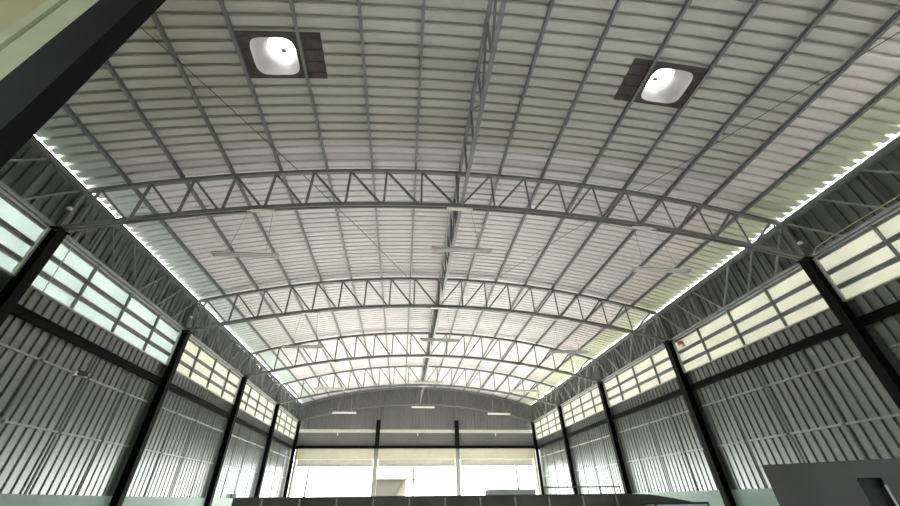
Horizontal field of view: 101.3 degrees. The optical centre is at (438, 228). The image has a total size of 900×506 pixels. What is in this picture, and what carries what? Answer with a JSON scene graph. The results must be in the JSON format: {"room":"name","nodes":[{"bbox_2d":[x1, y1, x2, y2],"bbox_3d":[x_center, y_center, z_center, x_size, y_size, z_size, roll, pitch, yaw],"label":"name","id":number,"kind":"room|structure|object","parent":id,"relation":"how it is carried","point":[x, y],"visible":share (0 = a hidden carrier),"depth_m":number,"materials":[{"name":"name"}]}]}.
{"room":"warehouse interior","nodes":[
{"label":"warehouse interior","id":0,"kind":"room"},
{"bbox_2d":[0,0,46,32],"bbox_3d":[-5.589,-1.377,2.554,4.720,8.556,0.120,2,-37,-4],"label":"wall","id":1,"kind":"structure","parent":0,"point":[11,11],"depth_m":3.00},
{"bbox_2d":[0,0,98,79],"bbox_3d":[-3.054,-1.285,2.728,0.365,8.566,0.160,2,-37,-4],"label":"trim","id":2,"kind":"structure","parent":1,"relation":"attached to","point":[18,42],"depth_m":2.79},
{"bbox_2d":[0,142,300,505],"bbox_3d":[-8.954,5.737,11.411,0.160,7.705,36.250,2,-37,-4],"label":"wall","id":3,"kind":"structure","parent":0,"point":[49,393],"depth_m":9.53,"materials":[{"name":"metal"}]},
{"bbox_2d":[0,188,50,275],"bbox_3d":[-8.158,-1.253,5.276,0.110,1.190,5.840,2,-37,-4],"label":"window","id":4,"kind":"structure","parent":3,"relation":"in","point":[22,231],"depth_m":7.33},
{"bbox_2d":[71,370,89,375],"bbox_3d":[-8.519,3.473,8.787,0.110,0.140,0.390,2,-37,-4],"label":"security camera","id":5,"kind":"object","parent":3,"relation":"attached to","point":[75,372],"visible":1,"depth_m":8.71,"materials":[{"name":"white plastic"}]},
{"bbox_2d":[0,304,164,494],"bbox_3d":[-8.588,4.337,8.584,0.185,3.010,5.770,2,-37,-4],"label":"wall frame","id":6,"kind":"object","parent":3,"relation":"attached to","point":[21,312],"visible":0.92,"depth_m":8.54,"materials":[{"name":"black paint"}]},
{"bbox_2d":[30,239,181,365],"bbox_3d":[-8.664,2.304,10.081,0.110,1.190,5.840,2,-37,-4],"label":"window","id":7,"kind":"structure","parent":3,"relation":"in","point":[80,285],"depth_m":9.53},
{"bbox_2d":[144,383,231,496],"bbox_3d":[-9.095,7.894,13.389,0.185,3.010,5.770,2,-37,-4],"label":"wall frame","id":8,"kind":"object","parent":3,"relation":"attached to","point":[173,388],"visible":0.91,"depth_m":13.41,"materials":[{"name":"black paint"}]},
{"bbox_2d":[176,337,241,404],"bbox_3d":[-9.170,5.862,14.886,0.110,1.190,5.840,2,-37,-4],"label":"window","id":9,"kind":"structure","parent":3,"relation":"in","point":[197,364],"depth_m":14.68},
{"bbox_2d":[232,494,248,497],"bbox_3d":[-9.564,12.945,17.816,0.180,0.160,1.700,2,-37,-4],"label":"box","id":10,"kind":"object","parent":3,"relation":"attached to","point":[233,495],"visible":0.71,"depth_m":17.60,"materials":[{"name":"metal"}]},
{"bbox_2d":[221,417,268,496],"bbox_3d":[-9.601,11.452,18.193,0.185,3.010,5.770,2,-37,-4],"label":"wall frame","id":11,"kind":"object","parent":3,"relation":"attached to","point":[238,420],"visible":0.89,"depth_m":18.41,"materials":[{"name":"black paint"}]},
{"bbox_2d":[239,382,275,425],"bbox_3d":[-9.677,9.420,19.691,0.110,1.190,5.840,2,-37,-4],"label":"window","id":12,"kind":"structure","parent":3,"relation":"in","point":[254,403],"depth_m":19.71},
{"bbox_2d":[262,436,293,496],"bbox_3d":[-10.107,15.010,22.998,0.185,3.010,5.770,2,-37,-4],"label":"wall frame","id":13,"kind":"object","parent":3,"relation":"attached to","point":[275,439],"visible":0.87,"depth_m":23.28,"materials":[{"name":"black paint"}]},
{"bbox_2d":[275,407,297,439],"bbox_3d":[-10.183,12.977,24.495,0.110,1.190,5.840,2,-37,-4],"label":"window","id":14,"kind":"structure","parent":3,"relation":"in","point":[286,424],"depth_m":24.68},
{"bbox_2d":[297,387,533,445],"bbox_3d":[-1.539,14.479,28.353,18.030,4.350,0.180,2,-37,-4],"label":"wall","id":15,"kind":"structure","parent":0,"point":[391,417],"depth_m":28.23,"materials":[{"name":"metal"}]},
{"bbox_2d":[287,449,297,496],"bbox_3d":[-9.986,17.561,24.819,0.160,4.650,0.240,2,-37,-4],"label":"door frame","id":16,"kind":"structure","parent":15,"relation":"attached to","point":[295,460],"depth_m":25.20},
{"bbox_2d":[299,429,531,435],"bbox_3d":[-1.522,15.325,27.634,17.530,0.435,0.230,2,-37,-4],"label":"rail","id":17,"kind":"object","parent":15,"relation":"attached to","point":[337,431],"visible":0.98,"depth_m":27.60,"materials":[{"name":"metal"}]},
{"bbox_2d":[533,449,540,493],"bbox_3d":[7.042,18.290,26.073,0.160,4.650,0.240,2,-37,-4],"label":"door frame","id":18,"kind":"structure","parent":15,"relation":"attached to","point":[534,459],"depth_m":26.48,"materials":[{"name":"beige paint"}]},
{"bbox_2d":[35,0,899,404],"bbox_3d":[-0.024,2.484,14.760,17.820,1.358,36.850,2,-37,-4],"label":"ceiling","id":19,"kind":"structure","parent":0,"point":[197,31],"depth_m":8.96,"materials":[{"name":"metal"}]},
{"bbox_2d":[104,60,329,396],"bbox_3d":[-6.897,2.383,14.142,0.079,0.124,36.300,2,-37,-4],"label":"purlin","id":20,"kind":"structure","parent":19,"relation":"attached to","point":[107,63],"depth_m":8.91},
{"bbox_2d":[234,31,327,78],"bbox_3d":[-3.071,-3.670,7.514,1.530,0.864,0.960,2,-37,-4],"label":"ventilator","id":21,"kind":"object","parent":19,"relation":"attached to","point":[266,54],"visible":0.92,"depth_m":7.47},
{"bbox_2d":[405,0,425,387],"bbox_3d":[-1.144,2.038,15.004,0.059,0.117,36.300,2,-37,-4],"label":"roof purlin","id":22,"kind":"structure","parent":19,"relation":"attached to","point":[423,1],"depth_m":8.88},
{"bbox_2d":[478,0,762,392],"bbox_3d":[4.659,2.551,15.235,0.071,0.122,36.300,2,-37,-4],"label":"roof purlin","id":23,"kind":"structure","parent":19,"relation":"attached to","point":[756,4],"depth_m":8.87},
{"bbox_2d":[613,58,708,108],"bbox_3d":[4.711,-3.320,8.075,1.530,0.867,0.960,2,-37,-4],"label":"ventilator","id":24,"kind":"object","parent":19,"relation":"attached to","point":[667,84],"visible":0.86,"depth_m":8.02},
{"bbox_2d":[491,0,838,395],"bbox_3d":[5.778,2.750,15.205,0.075,0.123,36.300,2,-37,-4],"label":"roof purlin","id":25,"kind":"structure","parent":19,"relation":"attached to","point":[831,3],"depth_m":8.24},
{"bbox_2d":[505,9,899,398],"bbox_3d":[6.859,2.974,15.154,0.079,0.124,36.300,2,-37,-4],"label":"roof purlin","id":26,"kind":"structure","parent":19,"relation":"attached to","point":[887,25],"depth_m":8.32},
{"bbox_2d":[531,134,899,505],"bbox_3d":[8.991,6.506,12.732,0.160,7.705,36.250,2,-37,-4],"label":"wall","id":27,"kind":"structure","parent":0,"point":[855,390],"depth_m":10.55,"materials":[{"name":"metal"}]},
{"bbox_2d":[534,409,560,439],"bbox_3d":[7.673,13.742,25.810,0.110,1.190,5.840,2,-37,-4],"label":"window","id":28,"kind":"structure","parent":27,"relation":"in","point":[548,424],"depth_m":25.90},
{"bbox_2d":[537,436,568,493],"bbox_3d":[7.644,15.770,24.305,0.185,3.010,5.770,2,-37,-4],"label":"wall frame","id":29,"kind":"object","parent":27,"relation":"attached to","point":[558,439],"visible":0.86,"depth_m":24.64,"materials":[{"name":"black paint"}]},
{"bbox_2d":[556,361,596,405],"bbox_3d":[8.073,9.233,21.698,0.100,1.125,6.000,2,-37,-4],"label":"truss","id":30,"kind":"object","parent":27,"relation":"attached to","point":[586,367],"visible":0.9,"depth_m":21.36,"materials":[{"name":"metal"}]},
{"bbox_2d":[561,385,603,426],"bbox_3d":[8.179,10.184,21.005,0.110,1.190,5.840,2,-37,-4],"label":"window","id":31,"kind":"structure","parent":27,"relation":"in","point":[589,403],"depth_m":20.95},
{"bbox_2d":[566,419,616,493],"bbox_3d":[8.150,12.213,19.500,0.185,3.010,5.770,2,-37,-4],"label":"wall frame","id":32,"kind":"object","parent":27,"relation":"attached to","point":[602,422],"visible":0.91,"depth_m":19.73,"materials":[{"name":"black paint"}]},
{"bbox_2d":[602,345,676,406],"bbox_3d":[8.685,6.627,16.200,0.110,1.190,5.840,2,-37,-4],"label":"window","id":33,"kind":"structure","parent":27,"relation":"in","point":[655,369],"depth_m":15.96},
{"bbox_2d":[611,388,703,492],"bbox_3d":[8.656,8.655,14.696,0.185,3.010,5.770,2,-37,-4],"label":"wall frame","id":34,"kind":"object","parent":27,"relation":"attached to","point":[676,393],"visible":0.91,"depth_m":14.73,"materials":[{"name":"black paint"}]},
{"bbox_2d":[672,265,829,373],"bbox_3d":[9.191,3.069,11.396,0.110,1.190,5.840,2,-37,-4],"label":"window","id":35,"kind":"structure","parent":27,"relation":"in","point":[792,298],"depth_m":10.85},
{"bbox_2d":[688,324,899,488],"bbox_3d":[9.162,5.097,9.891,0.185,3.010,5.770,2,-37,-4],"label":"wall frame","id":36,"kind":"object","parent":27,"relation":"attached to","point":[838,330],"visible":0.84,"depth_m":9.76,"materials":[{"name":"black paint"}]},
{"bbox_2d":[813,207,899,301],"bbox_3d":[9.697,-0.489,6.591,0.110,1.190,5.840,2,-37,-4],"label":"window","id":37,"kind":"structure","parent":27,"relation":"in","point":[867,260],"depth_m":8.24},
{"bbox_2d":[854,300,899,347],"bbox_3d":[9.673,1.505,5.040,0.185,3.010,5.885,2,-37,-4],"label":"wall frame","id":38,"kind":"object","parent":27,"relation":"attached to","point":[892,309],"visible":1,"depth_m":7.85,"materials":[{"name":"black paint"}]},
{"bbox_3d":[0.053,9.283,9.766,18.330,0.120,36.300,2,-37,-4],"label":"floor","id":39,"kind":"structure","parent":0,"visible":0},
{"bbox_2d":[0,226,69,326],"bbox_3d":[-8.240,2.626,6.141,0.335,6.430,0.340,2,-37,-4],"label":"steel column","id":40,"kind":"structure","parent":39,"relation":"on","point":[17,286],"depth_m":7.41,"materials":[{"name":"metal"}]},
{"bbox_2d":[0,137,86,225],"bbox_3d":[-8.074,-2.196,5.983,0.100,1.125,6.000,2,-37,-4],"label":"truss","id":41,"kind":"object","parent":40,"relation":"on","point":[33,142],"visible":0.78,"depth_m":7.65,"materials":[{"name":"metal"}]},
{"bbox_2d":[66,194,197,329],"bbox_3d":[-8.581,1.361,10.788,0.100,1.125,6.000,2,-37,-4],"label":"truss","id":42,"kind":"object","parent":40,"relation":"on","point":[88,197],"visible":0.91,"depth_m":10.35,"materials":[{"name":"metal"}]},
{"bbox_2d":[43,232,80,291],"bbox_3d":[-8.307,0.718,8.159,0.025,1.501,0.098,7,-37,-10],"label":"hanging wire","id":43,"kind":"object","parent":42,"relation":"hanging from","point":[80,232],"visible":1,"depth_m":8.12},
{"bbox_2d":[54,169,809,260],"bbox_3d":[0.500,-0.534,9.402,17.800,2.463,0.134,2,-37,-4],"label":"roof truss","id":44,"kind":"object","parent":40,"relation":"on","point":[223,210],"visible":1,"depth_m":9.45,"materials":[{"name":"metal"}]},
{"bbox_2d":[62,103,313,400],"bbox_3d":[-8.022,2.554,13.897,0.082,0.125,36.300,2,-37,-4],"label":"purlin","id":45,"kind":"structure","parent":44,"relation":"on","point":[66,108],"depth_m":9.72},
{"bbox_2d":[210,209,278,258],"bbox_3d":[-4.238,0.091,8.440,1.420,1.335,0.140,2,-37,-4],"label":"lamp","id":46,"kind":"object","parent":44,"relation":"hanging from","point":[212,253],"visible":1,"depth_m":8.06,"materials":[{"name":"metal"}]},
{"bbox_2d":[151,12,344,393],"bbox_3d":[-5.761,2.246,14.363,0.075,0.123,36.300,2,-37,-4],"label":"purlin","id":47,"kind":"structure","parent":44,"relation":"on","point":[154,16],"depth_m":8.39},
{"bbox_2d":[140,27,406,276],"bbox_3d":[-3.532,-1.202,9.806,0.071,0.730,12.411,-14,-38,17],"label":"rod","id":48,"kind":"object","parent":44,"relation":"attached to","point":[140,27],"visible":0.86,"depth_m":8.09,"materials":[{"name":"metal"}]},
{"bbox_2d":[218,0,360,391],"bbox_3d":[-4.625,2.143,14.559,0.071,0.122,36.300,2,-37,-4],"label":"purlin","id":49,"kind":"structure","parent":44,"relation":"on","point":[221,2],"depth_m":8.43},
{"bbox_2d":[288,0,375,389],"bbox_3d":[-3.478,2.074,14.731,0.067,0.120,36.300,2,-37,-4],"label":"roof purlin","id":50,"kind":"structure","parent":44,"relation":"on","point":[292,9],"depth_m":8.73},
{"bbox_2d":[357,0,390,387],"bbox_3d":[-2.301,2.038,14.881,0.063,0.119,36.300,2,-37,-4],"label":"roof purlin","id":51,"kind":"structure","parent":44,"relation":"on","point":[358,1],"depth_m":8.76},
{"bbox_2d":[439,176,461,304],"bbox_3d":[0.321,0.740,12.185,0.080,1.230,5.878,2,-37,-4],"label":"truss","id":52,"kind":"object","parent":44,"relation":"attached to","point":[451,236],"visible":0.8,"depth_m":11.78,"materials":[{"name":"metal"}]},
{"bbox_2d":[432,207,491,254],"bbox_3d":[0.541,0.032,8.987,1.420,1.313,0.140,2,-37,-4],"label":"lamp","id":53,"kind":"object","parent":44,"relation":"hanging from","point":[434,248],"visible":1,"depth_m":8.62,"materials":[{"name":"metal"}]},
{"bbox_2d":[458,0,506,204],"bbox_3d":[0.827,-2.818,7.381,0.080,1.230,5.878,2,-37,-4],"label":"truss","id":54,"kind":"object","parent":44,"relation":"attached to","point":[493,42],"visible":1,"depth_m":7.13,"materials":[{"name":"metal"}]},
{"bbox_2d":[434,0,554,387],"bbox_3d":[1.172,2.140,15.172,0.059,0.117,36.300,2,-37,-4],"label":"roof purlin","id":55,"kind":"structure","parent":44,"relation":"on","point":[551,3],"depth_m":8.81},
{"bbox_2d":[449,0,621,388],"bbox_3d":[2.350,2.244,15.219,0.064,0.119,36.300,2,-37,-4],"label":"roof purlin","id":56,"kind":"structure","parent":44,"relation":"on","point":[618,2],"depth_m":8.86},
{"bbox_2d":[464,0,692,390],"bbox_3d":[3.539,2.385,15.240,0.068,0.120,36.300,2,-37,-4],"label":"roof purlin","id":57,"kind":"structure","parent":44,"relation":"on","point":[687,3],"depth_m":9.04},
{"bbox_2d":[631,226,691,273],"bbox_3d":[5.307,0.505,9.138,1.420,1.335,0.140,2,-37,-4],"label":"lamp","id":58,"kind":"object","parent":44,"relation":"hanging from","point":[634,268],"visible":1,"depth_m":8.76,"materials":[{"name":"metal"}]},
{"bbox_2d":[495,32,899,279],"bbox_3d":[5.246,-0.745,10.427,0.095,0.784,12.196,18,-40,-23],"label":"rod","id":59,"kind":"object","parent":44,"relation":"attached to","point":[898,32],"visible":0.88,"depth_m":8.16,"materials":[{"name":"metal"}]},
{"bbox_2d":[518,75,899,401],"bbox_3d":[7.849,3.207,15.086,0.082,0.125,36.300,2,-37,-4],"label":"roof purlin","id":60,"kind":"structure","parent":44,"relation":"on","point":[895,82],"depth_m":9.11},
{"bbox_2d":[0,0,165,168],"bbox_3d":[-2.652,-1.351,2.794,0.410,8.743,0.320,2,-37,-4],"label":"beam","id":61,"kind":"structure","parent":39,"relation":"on","point":[37,88],"depth_m":2.57,"materials":[{"name":"metal"}]},
{"bbox_2d":[109,330,191,505],"bbox_3d":[-8.746,6.184,10.945,0.335,6.430,0.340,2,-37,-4],"label":"steel column","id":62,"kind":"structure","parent":39,"relation":"on","point":[126,478],"depth_m":11.10,"materials":[{"name":"metal"}]},
{"bbox_2d":[190,303,250,376],"bbox_3d":[-9.087,4.919,15.592,0.100,1.125,6.000,2,-37,-4],"label":"truss","id":63,"kind":"object","parent":62,"relation":"on","point":[209,315],"visible":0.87,"depth_m":15.31,"materials":[{"name":"metal"}]},
{"bbox_2d":[33,136,301,403],"bbox_3d":[-8.872,2.753,13.660,0.060,0.053,36.300,2,-37,-4],"label":"eave purlin","id":64,"kind":"object","parent":63,"relation":"on","point":[33,136],"visible":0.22,"depth_m":10.07,"materials":[{"name":"paint"}]},
{"bbox_2d":[184,277,669,342],"bbox_3d":[-0.006,3.023,14.207,17.800,2.463,0.134,2,-37,-4],"label":"roof truss","id":65,"kind":"object","parent":62,"relation":"on","point":[391,279],"visible":1,"depth_m":14.27,"materials":[{"name":"metal"}]},
{"bbox_2d":[282,312,323,348],"bbox_3d":[-4.745,3.649,13.244,1.420,1.335,0.140,2,-37,-4],"label":"lamp","id":66,"kind":"object","parent":65,"relation":"hanging from","point":[315,346],"visible":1,"depth_m":12.86,"materials":[{"name":"metal"}]},
{"bbox_2d":[420,307,458,341],"bbox_3d":[0.035,3.589,13.792,1.420,1.313,0.140,2,-37,-4],"label":"lamp","id":67,"kind":"object","parent":65,"relation":"hanging from","point":[421,339],"visible":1,"depth_m":13.43,"materials":[{"name":"metal"}]},
{"bbox_2d":[550,319,588,353],"bbox_3d":[4.801,4.063,13.943,1.420,1.335,0.140,2,-37,-4],"label":"lamp","id":68,"kind":"object","parent":65,"relation":"hanging from","point":[579,351],"visible":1,"depth_m":13.56,"materials":[{"name":"metal"}]},
{"bbox_2d":[204,377,247,505],"bbox_3d":[-9.252,9.742,15.750,0.335,6.430,0.340,2,-37,-4],"label":"steel column","id":69,"kind":"structure","parent":39,"relation":"on","point":[225,443],"depth_m":15.96,"materials":[{"name":"metal"}]},
{"bbox_2d":[247,355,281,403],"bbox_3d":[-9.593,8.477,20.397,0.100,1.125,6.000,2,-37,-4],"label":"truss","id":70,"kind":"object","parent":69,"relation":"on","point":[252,356],"visible":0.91,"depth_m":20.07,"materials":[{"name":"metal"}]},
{"bbox_2d":[243,332,600,382],"bbox_3d":[-0.513,6.581,19.011,17.800,2.463,0.134,2,-37,-4],"label":"roof truss","id":71,"kind":"object","parent":69,"relation":"on","point":[393,333],"visible":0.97,"depth_m":19.08,"materials":[{"name":"metal"}]},
{"bbox_2d":[314,362,343,389],"bbox_3d":[-5.251,7.206,18.049,1.420,1.335,0.140,2,-37,-4],"label":"lamp","id":72,"kind":"object","parent":71,"relation":"hanging from","point":[315,388],"visible":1,"depth_m":17.66,"materials":[{"name":"metal"}]},
{"bbox_2d":[424,335,429,384],"bbox_3d":[-0.692,7.855,21.795,0.080,1.230,5.878,2,-37,-4],"label":"truss","id":73,"kind":"object","parent":71,"relation":"attached to","point":[427,360],"visible":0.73,"depth_m":21.57,"materials":[{"name":"metal"}]},
{"bbox_2d":[415,356,443,383],"bbox_3d":[-0.471,7.147,18.597,1.420,1.313,0.140,2,-37,-4],"label":"lamp","id":74,"kind":"object","parent":71,"relation":"hanging from","point":[437,381],"visible":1,"depth_m":18.24,"materials":[{"name":"metal"}]},
{"bbox_2d":[430,281,440,354],"bbox_3d":[-0.186,4.298,16.990,0.080,1.230,5.878,2,-37,-4],"label":"truss","id":75,"kind":"object","parent":71,"relation":"attached to","point":[435,317],"visible":0.77,"depth_m":16.62,"materials":[{"name":"metal"}]},
{"bbox_2d":[511,365,538,392],"bbox_3d":[4.295,7.621,18.748,1.420,1.335,0.140,2,-37,-4],"label":"lamp","id":76,"kind":"object","parent":71,"relation":"hanging from","point":[516,390],"visible":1,"depth_m":18.35,"materials":[{"name":"metal"}]},
{"bbox_2d":[254,404,279,496],"bbox_3d":[-9.758,13.299,20.555,0.335,6.430,0.340,2,-37,-4],"label":"steel column","id":77,"kind":"structure","parent":39,"relation":"on","point":[272,427],"depth_m":20.93,"materials":[{"name":"metal"}]},
{"bbox_2d":[280,385,301,420],"bbox_3d":[-10.099,12.034,25.202,0.100,1.125,6.000,2,-37,-4],"label":"truss","id":78,"kind":"object","parent":77,"relation":"on","point":[283,387],"visible":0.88,"depth_m":25.10,"materials":[{"name":"metal"}]},
{"bbox_2d":[277,365,560,406],"bbox_3d":[-1.019,10.139,23.816,17.800,2.463,0.134,2,-37,-4],"label":"roof truss","id":79,"kind":"object","parent":77,"relation":"on","point":[408,366],"visible":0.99,"depth_m":23.89,"materials":[{"name":"metal"}]},
{"bbox_2d":[332,391,355,413],"bbox_3d":[-5.757,10.764,22.854,1.420,1.335,0.140,2,-37,-4],"label":"lamp","id":80,"kind":"object","parent":79,"relation":"hanging from","point":[337,412],"visible":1,"depth_m":22.48,"materials":[{"name":"metal"}]},
{"bbox_2d":[420,372,423,403],"bbox_3d":[-1.198,11.413,26.600,0.080,1.230,5.878,2,-37,-4],"label":"truss","id":81,"kind":"object","parent":79,"relation":"attached to","point":[421,388],"visible":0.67,"depth_m":26.54,"materials":[{"name":"metal"}]},
{"bbox_2d":[412,386,433,407],"bbox_3d":[-0.977,10.705,23.402,1.420,1.313,0.140,2,-37,-4],"label":"lamp","id":82,"kind":"object","parent":79,"relation":"hanging from","point":[416,406],"visible":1,"depth_m":23.04,"materials":[{"name":"metal"}]},
{"bbox_2d":[488,392,509,414],"bbox_3d":[3.788,11.178,23.553,1.420,1.335,0.140,2,-37,-4],"label":"lamp","id":83,"kind":"object","parent":79,"relation":"hanging from","point":[492,392],"visible":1,"depth_m":23.17,"materials":[{"name":"metal"}]},
{"bbox_2d":[283,421,300,496],"bbox_3d":[-10.265,16.857,25.360,0.335,6.430,0.340,2,-37,-4],"label":"steel column","id":84,"kind":"structure","parent":39,"relation":"on","point":[287,482],"depth_m":25.76,"materials":[{"name":"metal"}]},
{"bbox_2d":[298,388,532,422],"bbox_3d":[-1.525,13.697,28.621,17.800,2.463,0.134,2,-37,-4],"label":"roof truss","id":85,"kind":"object","parent":84,"relation":"on","point":[395,389],"visible":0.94,"depth_m":28.69,"materials":[{"name":"metal"}]},
{"bbox_2d":[370,391,381,495],"bbox_3d":[-4.478,16.229,26.434,0.320,8.609,0.240,2,-37,-4],"label":"column","id":86,"kind":"structure","parent":39,"relation":"on","point":[378,423],"depth_m":26.26,"materials":[{"name":"black paint"}]},
{"bbox_2d":[296,445,534,448],"bbox_3d":[-1.499,15.997,26.933,17.330,0.200,0.220,2,-37,-4],"label":"lintel beam","id":87,"kind":"structure","parent":86,"relation":"attached to","point":[397,446],"depth_m":26.85,"materials":[{"name":"black paint"}]},
{"bbox_2d":[296,449,373,466],"bbox_3d":[-7.271,16.187,26.015,5.290,1.070,0.450,2,-37,-4],"label":"roller shutter","id":88,"kind":"object","parent":87,"relation":"attached to","point":[305,457],"visible":1,"depth_m":25.93,"materials":[{"name":"beige paint"}]},
{"bbox_2d":[296,460,372,465],"bbox_3d":[-7.279,16.463,25.967,5.250,0.450,0.040,2,-37,-4],"label":"curtain","id":89,"kind":"object","parent":88,"relation":"hanging from","point":[299,462],"depth_m":25.93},
{"bbox_2d":[296,449,373,459],"bbox_3d":[-7.273,16.019,26.140,5.290,0.650,0.450,2,-37,-4],"label":"hood","id":90,"kind":"object","parent":88,"relation":"attached to","point":[302,454],"depth_m":25.95,"materials":[{"name":"beige paint"}]},
{"bbox_2d":[378,449,455,466],"bbox_3d":[-1.537,16.433,26.438,5.540,1.070,0.450,2,-37,-4],"label":"roller shutter","id":91,"kind":"object","parent":87,"relation":"attached to","point":[386,457],"visible":1,"depth_m":26.36,"materials":[{"name":"beige paint"}]},
{"bbox_2d":[378,459,454,465],"bbox_3d":[-1.545,16.708,26.389,5.500,0.450,0.040,2,-37,-4],"label":"curtain","id":92,"kind":"object","parent":91,"relation":"hanging from","point":[381,462],"depth_m":26.34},
{"bbox_2d":[378,449,455,459],"bbox_3d":[-1.538,16.264,26.562,5.540,0.650,0.450,2,-37,-4],"label":"hood","id":93,"kind":"object","parent":91,"relation":"attached to","point":[383,454],"depth_m":26.38,"materials":[{"name":"beige paint"}]},
{"bbox_2d":[460,448,533,465],"bbox_3d":[4.253,16.681,26.864,5.400,1.070,0.450,2,-37,-4],"label":"roller shutter","id":94,"kind":"object","parent":87,"relation":"attached to","point":[468,456],"visible":1,"depth_m":26.79,"materials":[{"name":"beige paint"}]},
{"bbox_2d":[460,448,533,458],"bbox_3d":[4.250,16.512,26.989,5.400,0.650,0.450,2,-37,-4],"label":"hood","id":95,"kind":"object","parent":94,"relation":"attached to","point":[465,453],"depth_m":26.81,"materials":[{"name":"beige paint"}]},
{"bbox_2d":[460,459,533,464],"bbox_3d":[4.244,16.956,26.815,5.360,0.450,0.040,2,-37,-4],"label":"curtain","id":96,"kind":"object","parent":94,"relation":"hanging from","point":[462,461],"depth_m":26.78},
{"bbox_2d":[231,486,633,505],"bbox_3d":[-0.054,6.585,7.743,7.910,1.817,2.280,2,-37,-4],"label":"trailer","id":97,"kind":"object","parent":39,"relation":"on","point":[545,499],"visible":1,"depth_m":7.30,"materials":[{"name":"metal"}]},
{"bbox_2d":[485,489,535,494],"bbox_3d":[1.558,6.053,7.826,0.990,0.830,0.550,2,-37,-4],"label":"crate","id":98,"kind":"object","parent":97,"relation":"on","point":[490,491],"visible":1,"depth_m":7.83,"materials":[{"name":"metal"}]},
{"bbox_2d":[454,391,460,494],"bbox_3d":[1.381,16.476,26.869,0.320,8.619,0.240,2,-37,-4],"label":"column","id":99,"kind":"structure","parent":39,"relation":"on","point":[456,422],"depth_m":26.69,"materials":[{"name":"black paint"}]},
{"bbox_2d":[531,422,544,493],"bbox_3d":[7.297,17.609,26.653,0.335,6.430,0.340,2,-37,-4],"label":"steel column","id":100,"kind":"structure","parent":39,"relation":"on","point":[532,424],"depth_m":27.07,"materials":[{"name":"metal"}]},
{"bbox_2d":[557,406,577,493],"bbox_3d":[7.803,14.052,21.848,0.335,6.430,0.340,2,-37,-4],"label":"steel column","id":101,"kind":"structure","parent":39,"relation":"on","point":[563,428],"depth_m":22.24,"materials":[{"name":"metal"}]},
{"bbox_2d":[530,388,556,421],"bbox_3d":[7.567,12.791,26.503,0.100,1.125,6.000,2,-37,-4],"label":"truss","id":102,"kind":"object","parent":101,"relation":"on","point":[550,392],"visible":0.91,"depth_m":26.14,"materials":[{"name":"metal"}]},
{"bbox_2d":[597,381,631,493],"bbox_3d":[8.309,10.494,17.044,0.335,6.430,0.340,2,-37,-4],"label":"steel column","id":103,"kind":"structure","parent":39,"relation":"on","point":[625,482],"depth_m":17.35,"materials":[{"name":"metal"}]},
{"bbox_2d":[595,315,663,380],"bbox_3d":[8.579,5.676,16.893,0.100,1.125,6.000,2,-37,-4],"label":"truss","id":104,"kind":"object","parent":103,"relation":"on","point":[649,321],"visible":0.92,"depth_m":16.52,"materials":[{"name":"metal"}]},
{"bbox_2d":[532,135,899,404],"bbox_3d":[8.834,3.511,14.964,0.060,0.053,36.300,2,-37,-4],"label":"eave purlin","id":105,"kind":"object","parent":104,"relation":"on","point":[899,135],"visible":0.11,"depth_m":9.90,"materials":[{"name":"paint"}]},
{"bbox_2d":[632,494,690,505],"bbox_3d":[5.291,6.803,8.008,2.700,1.680,1.800,2,-37,-4],"label":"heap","id":106,"kind":"object","parent":39,"relation":"on","point":[637,498],"visible":0.46,"depth_m":7.67,"materials":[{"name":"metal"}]},
{"bbox_2d":[654,502,709,505],"bbox_3d":[3.333,4.383,4.598,0.770,1.555,0.500,2,-37,-4],"label":"framed board","id":107,"kind":"object","parent":39,"relation":"on","point":[655,503],"visible":1,"depth_m":5.04,"materials":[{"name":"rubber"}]},
{"bbox_2d":[663,340,736,505],"bbox_3d":[8.815,6.936,12.239,0.335,6.430,0.340,2,-37,-4],"label":"steel column","id":108,"kind":"structure","parent":39,"relation":"on","point":[724,489],"depth_m":12.35,"materials":[{"name":"metal"}]},
{"bbox_2d":[762,458,899,505],"bbox_3d":[4.479,3.122,3.187,1.900,1.885,0.606,-28,-45,32],"label":"wall","id":109,"kind":"structure","parent":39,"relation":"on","point":[874,482],"depth_m":3.68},
{"bbox_2d":[796,256,899,409],"bbox_3d":[9.322,3.379,7.434,0.335,6.430,0.340,2,-37,-4],"label":"steel column","id":110,"kind":"structure","parent":39,"relation":"on","point":[888,377],"depth_m":8.19,"materials":[{"name":"metal"}]},
{"bbox_2d":[658,226,799,339],"bbox_3d":[9.085,2.118,12.088,0.100,1.125,6.000,2,-37,-4],"label":"truss","id":111,"kind":"object","parent":110,"relation":"on","point":[771,233],"visible":0.9,"depth_m":11.65,"materials":[{"name":"metal"}]},
{"bbox_2d":[782,137,899,256],"bbox_3d":[9.592,-1.440,7.284,0.100,1.125,6.000,2,-37,-4],"label":"truss","id":112,"kind":"object","parent":110,"relation":"on","point":[857,172],"visible":0.97,"depth_m":8.46,"materials":[{"name":"metal"}]},
{"bbox_2d":[812,195,899,255],"bbox_3d":[9.466,-0.846,7.215,0.033,0.181,4.956,2,-37,-4],"label":"cable","id":113,"kind":"object","parent":112,"relation":"attached to","point":[898,195],"visible":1,"depth_m":8.28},
{"label":"outside","id":114,"kind":"structure","parent":0,"visible":0},
{"bbox_3d":[-0.828,7.280,7.010,180.000,0.120,200.000,2,-37,-4],"label":"ground","id":115,"kind":"structure","parent":114,"visible":0},
{"bbox_2d":[303,467,309,496],"bbox_3d":[-9.518,18.305,26.615,0.140,5.620,0.140,2,-37,-4],"label":"post","id":116,"kind":"object","parent":115,"relation":"on","point":[308,470],"visible":0.44,"depth_m":26.56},
{"bbox_2d":[375,478,420,495],"bbox_3d":[-3.290,21.988,29.576,3.600,3.100,2.400,2,-37,-4],"label":"kiosk","id":117,"kind":"object","parent":115,"relation":"on","point":[384,486],"visible":0.64,"depth_m":29.39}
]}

